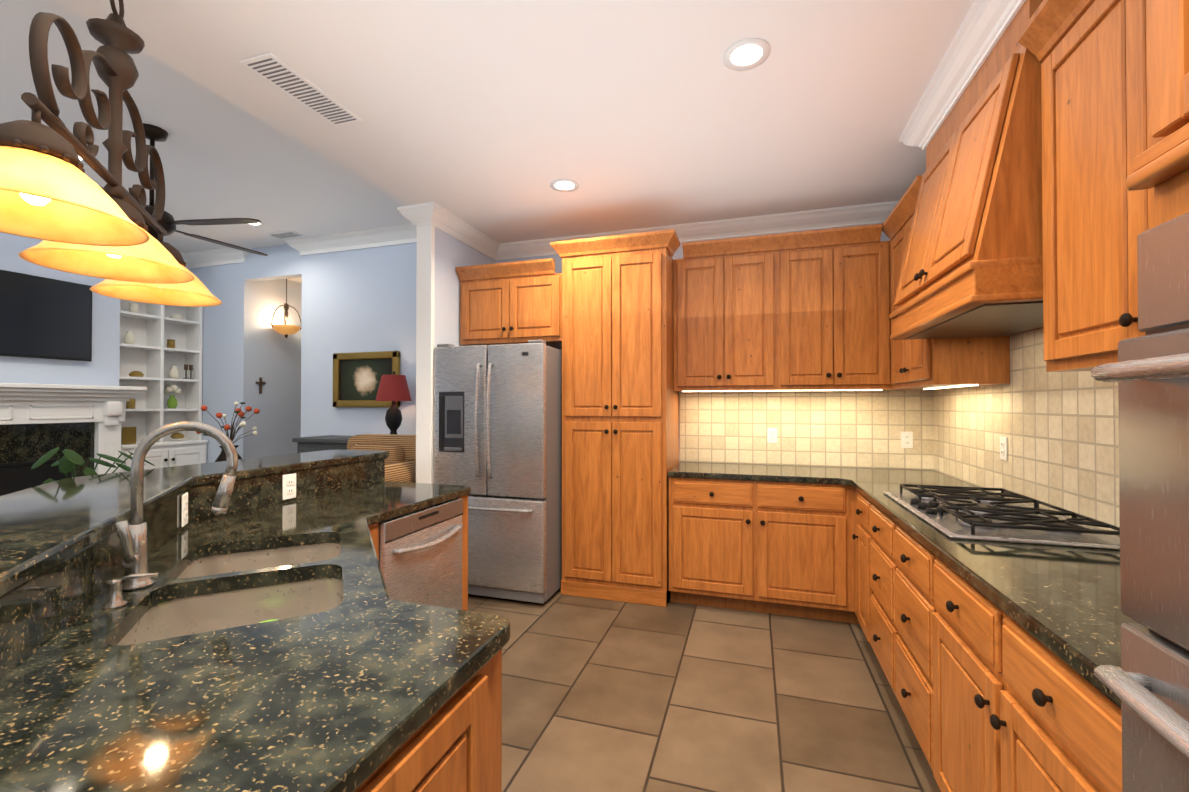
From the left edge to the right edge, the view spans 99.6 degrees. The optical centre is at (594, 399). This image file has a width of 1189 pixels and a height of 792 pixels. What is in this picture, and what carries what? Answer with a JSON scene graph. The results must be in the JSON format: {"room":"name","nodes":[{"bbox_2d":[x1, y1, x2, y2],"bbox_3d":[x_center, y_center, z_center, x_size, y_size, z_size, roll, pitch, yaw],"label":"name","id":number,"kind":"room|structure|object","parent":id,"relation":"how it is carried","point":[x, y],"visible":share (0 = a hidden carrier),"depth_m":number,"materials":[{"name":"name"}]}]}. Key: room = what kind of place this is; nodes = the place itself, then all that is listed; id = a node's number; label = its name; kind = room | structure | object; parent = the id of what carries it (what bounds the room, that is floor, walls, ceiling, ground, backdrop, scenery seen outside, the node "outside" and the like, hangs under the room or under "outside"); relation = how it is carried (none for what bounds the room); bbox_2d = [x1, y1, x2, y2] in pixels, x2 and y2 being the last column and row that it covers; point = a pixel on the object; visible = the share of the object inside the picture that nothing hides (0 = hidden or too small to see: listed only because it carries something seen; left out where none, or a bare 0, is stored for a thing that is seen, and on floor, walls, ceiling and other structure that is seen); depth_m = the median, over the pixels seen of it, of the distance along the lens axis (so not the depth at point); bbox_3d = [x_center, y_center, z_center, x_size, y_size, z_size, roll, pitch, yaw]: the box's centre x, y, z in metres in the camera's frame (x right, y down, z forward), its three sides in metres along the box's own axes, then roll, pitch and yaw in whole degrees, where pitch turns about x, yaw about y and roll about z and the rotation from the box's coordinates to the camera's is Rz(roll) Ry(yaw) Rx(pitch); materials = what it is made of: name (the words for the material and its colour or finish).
{"room":"kitchen","nodes":[
{"label":"kitchen","id":0,"kind":"room"},
{"bbox_2d":[0,232,119,385],"bbox_3d":[-4.935,-0.116,4.141,0.300,3.050,1.520,0,-1,18],"label":"wall","id":1,"kind":"structure","parent":0,"point":[101,368],"depth_m":4.47,"materials":[{"name":"blue paint"}]},
{"bbox_2d":[0,270,91,361],"bbox_3d":[-4.785,-0.697,4.020,0.057,0.690,1.190,0,-1,18],"label":"wall-mounted tv","id":2,"kind":"object","parent":1,"relation":"attached to","point":[44,318],"visible":0.97,"depth_m":4.27,"materials":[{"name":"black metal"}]},
{"bbox_2d":[0,383,146,495],"bbox_3d":[-4.645,0.641,4.047,0.300,1.535,1.620,0,-1,18],"label":"fireplace mantel","id":3,"kind":"object","parent":1,"relation":"attached to","point":[38,422],"visible":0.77,"depth_m":4.25,"materials":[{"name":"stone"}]},
{"bbox_2d":[0,0,411,252],"bbox_3d":[-3.793,-1.710,2.159,3.880,0.100,8.300,0,-1,18],"label":"ceiling","id":4,"kind":"structure","parent":0,"point":[220,157],"depth_m":3.45,"materials":[{"name":"white paint"}]},
{"bbox_2d":[99,123,267,255],"bbox_3d":[-2.674,-1.313,3.104,1.326,0.674,1.310,0,-1,18],"label":"ceiling fan","id":5,"kind":"object","parent":4,"relation":"hanging from","point":[167,221],"visible":0.42,"depth_m":3.06,"materials":[{"name":"brown metal"}]},
{"bbox_2d":[246,222,263,225],"bbox_3d":[-3.158,-1.633,4.633,0.183,0.005,0.183,0,-1,-6],"label":"recessed light","id":6,"kind":"object","parent":4,"relation":"in","point":[256,224],"depth_m":4.68,"materials":[{"name":"white"}]},
{"bbox_2d":[267,230,304,238],"bbox_3d":[-3.053,-1.628,4.966,0.320,0.009,0.160,0,-1,18],"label":"ceiling vent","id":7,"kind":"object","parent":4,"relation":"in","point":[285,234],"depth_m":4.94,"materials":[{"name":"white metal"}]},
{"bbox_2d":[288,277,301,282],"bbox_3d":[-3.259,-1.524,5.806,0.800,0.198,0.820,0,-1,18],"label":"ceiling","id":8,"kind":"structure","parent":0,"point":[298,279],"depth_m":5.95,"materials":[{"name":"white paint"}]},
{"bbox_2d":[271,278,300,337],"bbox_3d":[-3.519,-1.065,5.725,0.302,0.720,0.313,0,-1,18],"label":"pendant light","id":9,"kind":"object","parent":8,"relation":"hanging from","point":[285,330],"visible":0.94,"depth_m":5.69,"materials":[{"name":"glass"}]},
{"bbox_2d":[416,224,494,483],"bbox_3d":[-1.091,0.018,4.074,0.130,2.780,0.950,0,-1,18],"label":"wall","id":10,"kind":"structure","parent":0,"point":[441,255],"depth_m":3.64,"materials":[{"name":"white paint"}]},
{"bbox_2d":[417,202,500,259],"bbox_3d":[-1.027,-1.315,3.959,0.100,0.115,0.935,0,-1,18],"label":"crown molding","id":11,"kind":"structure","parent":10,"relation":"attached to","point":[430,213],"depth_m":3.85,"materials":[{"name":"white"}]},
{"bbox_2d":[55,0,974,243],"bbox_3d":[-0.355,-1.590,0.590,3.620,0.370,7.380,0,-1,18],"label":"ceiling","id":12,"kind":"structure","parent":0,"point":[493,119],"depth_m":2.29,"materials":[{"name":"white paint"}]},
{"bbox_2d":[0,0,221,306],"bbox_3d":[-1.507,-0.903,1.580,0.396,0.984,1.336,0,-1,-27],"label":"pendant chandelier","id":13,"kind":"object","parent":12,"relation":"hanging from","point":[65,208],"visible":1,"depth_m":1.39,"materials":[{"name":"yellow glass"}]},
{"bbox_2d":[239,52,361,125],"bbox_3d":[-1.302,-1.384,2.271,0.170,0.009,0.500,0,-1,18],"label":"ceiling vent","id":14,"kind":"object","parent":12,"relation":"in","point":[271,68],"depth_m":2.23,"materials":[{"name":"white metal"}]},
{"bbox_2d":[550,179,578,191],"bbox_3d":[-0.192,-1.377,3.232,0.183,0.005,0.183,0,-1,-6],"label":"recessed light","id":15,"kind":"object","parent":12,"relation":"in","point":[561,185],"depth_m":3.23,"materials":[{"name":"white"}]},
{"bbox_2d":[723,38,769,70],"bbox_3d":[0.612,-1.388,2.024,0.183,0.005,0.183,0,-1,-6],"label":"recessed light","id":16,"kind":"object","parent":12,"relation":"in","point":[746,54],"depth_m":2.02,"materials":[{"name":"white"}]},
{"bbox_2d":[899,0,1025,149],"bbox_3d":[1.481,-1.333,2.079,0.095,0.115,1.200,0,-1,18],"label":"crown molding","id":17,"kind":"structure","parent":12,"relation":"attached to","point":[983,27],"depth_m":1.99,"materials":[{"name":"white wood"}]},
{"bbox_2d":[189,223,917,469],"bbox_3d":[-1.109,-0.111,4.631,7.300,3.050,0.100,0,-1,18],"label":"wall","id":18,"kind":"structure","parent":0,"point":[356,300],"depth_m":5.16,"materials":[{"name":"blue paint"}]},
{"bbox_2d":[185,245,251,268],"bbox_3d":[-4.162,-1.558,5.505,0.960,0.140,0.120,0,-1,18],"label":"crown molding","id":19,"kind":"structure","parent":18,"relation":"attached to","point":[227,255],"depth_m":5.49,"materials":[{"name":"white paint"}]},
{"bbox_2d":[256,377,265,393],"bbox_3d":[-3.728,-0.157,5.606,0.016,0.180,0.110,0,-1,18],"label":"wall art","id":20,"kind":"object","parent":18,"relation":"attached to","point":[260,382],"visible":1,"depth_m":5.59,"materials":[{"name":"brown"}]},
{"bbox_2d":[284,223,416,255],"bbox_3d":[-2.083,-1.564,4.848,2.240,0.140,0.120,0,-1,18],"label":"crown molding","id":21,"kind":"structure","parent":18,"relation":"attached to","point":[373,237],"depth_m":4.92,"materials":[{"name":"white"}]},
{"bbox_2d":[333,351,399,406],"bbox_3d":[-2.238,-0.194,4.910,0.780,0.540,0.043,0,-1,18],"label":"framed painting","id":22,"kind":"object","parent":18,"relation":"attached to","point":[357,376],"visible":0.88,"depth_m":4.92,"materials":[{"name":"fabric"}]},
{"bbox_2d":[455,258,561,349],"bbox_3d":[-0.566,-0.729,4.072,0.876,0.595,0.642,0,-1,18],"label":"upper cabinet","id":23,"kind":"object","parent":18,"relation":"attached to","point":[518,302],"visible":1,"depth_m":3.81,"materials":[{"name":"brown wood"}]},
{"bbox_2d":[495,201,898,260],"bbox_3d":[0.717,-1.315,3.965,3.410,0.115,0.095,0,-1,18],"label":"crown molding","id":24,"kind":"structure","parent":18,"relation":"attached to","point":[874,213],"depth_m":3.81,"materials":[{"name":"white"}]},
{"bbox_2d":[673,233,780,391],"bbox_3d":[0.971,-0.598,3.741,0.718,1.065,0.347,0,-1,18],"label":"upper cabinet","id":25,"kind":"object","parent":18,"relation":"attached to","point":[727,292],"depth_m":3.56,"materials":[{"name":"brown wood"}]},
{"bbox_2d":[682,389,881,391],"bbox_3d":[1.286,-0.062,3.549,1.320,0.008,0.040,0,-1,18],"label":"under-cabinet light strip","id":26,"kind":"object","parent":25,"relation":"attached to","point":[855,389],"depth_m":3.52,"materials":[{"name":"white plastic"}]},
{"bbox_2d":[680,390,931,469],"bbox_3d":[1.509,0.214,3.739,1.740,0.553,0.018,0,-1,18],"label":"backsplash","id":27,"kind":"structure","parent":18,"relation":"attached to","point":[890,429],"depth_m":3.71,"materials":[{"name":"white tile"}]},
{"bbox_2d":[781,224,892,389],"bbox_3d":[1.641,-0.600,3.529,0.688,1.065,0.347,0,-1,18],"label":"upper cabinet","id":28,"kind":"object","parent":18,"relation":"attached to","point":[806,310],"depth_m":3.35,"materials":[{"name":"brown wood"}]},
{"bbox_2d":[893,388,948,389],"bbox_3d":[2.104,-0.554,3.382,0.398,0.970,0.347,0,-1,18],"label":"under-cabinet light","id":29,"kind":"object","parent":18,"relation":"attached to","point":[945,388],"depth_m":3.40,"materials":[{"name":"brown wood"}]},
{"bbox_2d":[924,384,978,389],"bbox_3d":[1.993,-0.069,2.833,0.040,0.008,0.700,0,-1,18],"label":"under-cabinet light strip","id":30,"kind":"object","parent":29,"relation":"attached to","point":[967,385],"depth_m":2.76,"materials":[{"name":"white plastic"}]},
{"bbox_2d":[468,587,940,791],"bbox_3d":[-2.082,1.434,1.536,7.700,0.100,8.600,0,-1,18],"label":"floor","id":31,"kind":"structure","parent":0,"point":[600,695],"depth_m":2.29,"materials":[{"name":"tile"}]},
{"bbox_2d":[31,447,154,484],"bbox_3d":[-2.186,0.789,2.162,0.449,1.201,0.463,0,-1,18],"label":"potted plant","id":32,"kind":"object","parent":31,"relation":"on","point":[68,461],"visible":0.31,"depth_m":2.01,"materials":[{"name":"green plant"}]},
{"bbox_2d":[119,299,207,471],"bbox_3d":[-4.548,0.100,5.236,0.372,2.640,0.795,0,-1,18],"label":"built-in bookshelf","id":33,"kind":"object","parent":31,"relation":"on","point":[151,356],"visible":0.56,"depth_m":5.26,"materials":[{"name":"white wood"}]},
{"bbox_2d":[122,303,192,444],"bbox_3d":[-4.587,-0.261,5.259,0.154,1.409,0.670,0,-1,18],"label":"decor","id":34,"kind":"object","parent":33,"relation":"in","point":[128,435],"visible":0.98,"depth_m":5.33,"materials":[{"name":"green"}]},
{"bbox_2d":[196,402,259,461],"bbox_3d":[-3.650,0.720,5.071,0.431,1.396,0.513,0,-1,18],"label":"vase","id":35,"kind":"object","parent":31,"relation":"on","point":[227,427],"visible":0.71,"depth_m":5.04,"materials":[{"name":"brown metal"}]},
{"bbox_2d":[292,435,351,452],"bbox_3d":[-2.171,0.884,4.663,1.170,1.060,0.440,0,-1,18],"label":"sideboard","id":36,"kind":"object","parent":31,"relation":"on","point":[321,443],"visible":0.19,"depth_m":4.57,"materials":[{"name":"grey wood"}]},
{"bbox_2d":[375,371,411,434],"bbox_3d":[-1.829,0.048,4.574,0.310,0.610,0.310,0,-1,18],"label":"table lamp","id":37,"kind":"object","parent":36,"relation":"on","point":[393,388],"visible":0.81,"depth_m":4.50,"materials":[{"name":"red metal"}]},
{"bbox_2d":[347,434,415,482],"bbox_3d":[-1.738,0.846,3.793,0.834,1.120,0.900,0,-1,18],"label":"striped sofa","id":38,"kind":"object","parent":31,"relation":"on","point":[400,463],"visible":0.08,"depth_m":3.87,"materials":[{"name":"brown fabric"}]},
{"bbox_2d":[354,495,501,791],"bbox_3d":[-0.811,0.948,1.647,1.635,0.874,2.264,0,-1,18],"label":"kitchen island","id":39,"kind":"object","parent":31,"relation":"on","point":[453,743],"visible":0.12,"depth_m":0.88,"materials":[{"name":"brown wood"}]},
{"bbox_2d":[0,481,509,791],"bbox_3d":[-0.824,0.490,1.658,1.608,0.040,2.268,0,-1,18],"label":"island countertop","id":40,"kind":"structure","parent":39,"relation":"on","point":[361,683],"depth_m":0.84,"materials":[{"name":"stone"}]},
{"bbox_2d":[101,421,237,609],"bbox_3d":[-1.081,0.261,1.250,0.189,0.410,0.271,0,-1,18],"label":"faucet","id":41,"kind":"object","parent":40,"relation":"on","point":[132,535],"visible":1,"depth_m":1.25,"materials":[{"name":"grey metal"}]},
{"bbox_2d":[117,543,342,644],"bbox_3d":[-0.921,0.607,1.367,0.425,0.200,0.795,0,-1,-27],"label":"sink","id":42,"kind":"object","parent":40,"relation":"in","point":[198,614],"visible":0.19,"depth_m":1.38,"materials":[{"name":"beige"}]},
{"bbox_2d":[379,498,462,609],"bbox_3d":[-1.038,0.959,2.470,0.641,0.868,0.594,0,-1,18],"label":"dishwasher","id":43,"kind":"object","parent":39,"relation":"in","point":[420,556],"visible":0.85,"depth_m":2.37,"materials":[{"name":"grey metal"}]},
{"bbox_2d":[434,340,561,603],"bbox_3d":[-0.638,0.504,3.843,0.860,1.805,0.908,0,-1,18],"label":"fridge","id":44,"kind":"object","parent":31,"relation":"on","point":[498,429],"visible":0.88,"depth_m":3.46,"materials":[{"name":"grey metal"}]},
{"bbox_2d":[550,229,679,606],"bbox_3d":[0.210,0.138,3.793,0.892,2.535,0.692,0,-1,18],"label":"pantry cabinet","id":45,"kind":"object","parent":31,"relation":"on","point":[620,428],"visible":1,"depth_m":3.50,"materials":[{"name":"brown wood"}]},
{"bbox_2d":[669,477,848,622],"bbox_3d":[1.114,0.966,3.533,1.092,0.874,0.628,0,-1,18],"label":"base cabinet","id":46,"kind":"object","parent":31,"relation":"on","point":[783,548],"depth_m":3.23,"materials":[{"name":"brown wood"}]},
{"bbox_2d":[668,462,847,485],"bbox_3d":[1.112,0.508,3.500,1.110,0.040,0.686,0,-1,18],"label":"countertop","id":47,"kind":"structure","parent":46,"relation":"on","point":[701,470],"depth_m":3.35,"materials":[{"name":"grey stone"}]},
{"bbox_2d":[849,486,863,631],"bbox_3d":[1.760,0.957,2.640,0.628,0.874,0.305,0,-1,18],"label":"base cabinet","id":48,"kind":"object","parent":31,"relation":"on","point":[858,596],"depth_m":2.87,"materials":[{"name":"brown wood"}]},
{"bbox_2d":[860,496,887,678],"bbox_3d":[1.653,0.954,2.303,0.628,0.874,0.548,0,-1,18],"label":"base cabinet","id":49,"kind":"object","parent":31,"relation":"on","point":[873,522],"depth_m":2.45,"materials":[{"name":"brown wood"}]},
{"bbox_2d":[836,467,1141,707],"bbox_3d":[1.592,0.494,2.122,0.635,0.040,3.026,0,-1,18],"label":"countertop","id":50,"kind":"structure","parent":49,"relation":"on","point":[1062,603],"depth_m":1.32,"materials":[{"name":"grey stone"}]},
{"bbox_2d":[883,484,1119,549],"bbox_3d":[1.591,0.446,2.053,0.530,0.054,0.920,0,-1,18],"label":"gas cooktop","id":51,"kind":"object","parent":50,"relation":"in","point":[966,513],"visible":1,"depth_m":1.83,"materials":[{"name":"silver metal"}]},
{"bbox_2d":[888,516,923,752],"bbox_3d":[1.488,0.949,1.781,0.628,0.874,0.548,0,-1,18],"label":"base cabinet","id":52,"kind":"object","parent":31,"relation":"on","point":[905,553],"depth_m":1.94,"materials":[{"name":"brown wood"}]},
{"bbox_2d":[924,546,1121,791],"bbox_3d":[1.283,0.943,1.131,0.628,0.874,0.961,0,-1,18],"label":"base cabinet","id":53,"kind":"object","parent":31,"relation":"on","point":[990,696],"depth_m":1.24,"materials":[{"name":"brown wood"}]},
{"bbox_2d":[1126,0,1188,226],"bbox_3d":[1.012,0.105,0.353,0.672,2.535,0.830,0,-1,18],"label":"tall cabinet","id":54,"kind":"object","parent":31,"relation":"on","point":[1161,165],"visible":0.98,"depth_m":0.72,"materials":[{"name":"brown wood"}]},
{"bbox_2d":[1091,212,1188,791],"bbox_3d":[0.947,0.407,0.338,0.675,1.326,0.728,0,-1,18],"label":"wall oven","id":55,"kind":"object","parent":54,"relation":"in","point":[1147,683],"visible":1,"depth_m":0.69,"materials":[{"name":"grey metal"}]},
{"bbox_2d":[937,327,1116,536],"bbox_3d":[1.323,-0.156,0.046,0.100,3.050,7.380,0,-1,18],"label":"wall","id":56,"kind":"structure","parent":0,"point":[999,384],"depth_m":2.45,"materials":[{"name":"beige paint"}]},
{"bbox_2d":[886,175,1009,388],"bbox_3d":[1.968,-0.606,2.858,0.341,1.065,0.773,0,-1,18],"label":"upper cabinet","id":57,"kind":"object","parent":56,"relation":"attached to","point":[982,361],"depth_m":2.56,"materials":[{"name":"brown wood"}]},
{"bbox_2d":[889,0,1043,339],"bbox_3d":[1.607,-0.847,2.035,0.532,1.083,1.008,0,-1,18],"label":"wood range hood","id":58,"kind":"object","parent":56,"relation":"attached to","point":[972,265],"visible":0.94,"depth_m":1.72,"materials":[{"name":"brown wood"}]},
{"bbox_2d":[932,328,1119,537],"bbox_3d":[1.892,0.082,2.036,0.015,0.783,3.038,0,-1,18],"label":"backsplash","id":59,"kind":"structure","parent":56,"relation":"attached to","point":[1034,429],"depth_m":2.20,"materials":[{"name":"white tile"}]},
{"bbox_2d":[1026,0,1153,371],"bbox_3d":[1.407,-0.624,1.083,0.341,1.065,0.911,0,-1,18],"label":"upper cabinet","id":60,"kind":"object","parent":56,"relation":"attached to","point":[1097,139],"depth_m":1.32,"materials":[{"name":"brown wood"}]},
{"bbox_3d":[-0.900,0.861,1.614,1.730,1.048,2.390,0,-1,18],"label":"wall","id":61,"kind":"structure","parent":0,"visible":0},
{"bbox_2d":[0,450,388,791],"bbox_3d":[-1.048,0.381,1.532,2.060,0.174,2.695,0,-1,18],"label":"bar","id":62,"kind":"object","parent":61,"relation":"on","point":[61,557],"visible":1,"depth_m":1.36,"materials":[{"name":"stone"}]}
]}

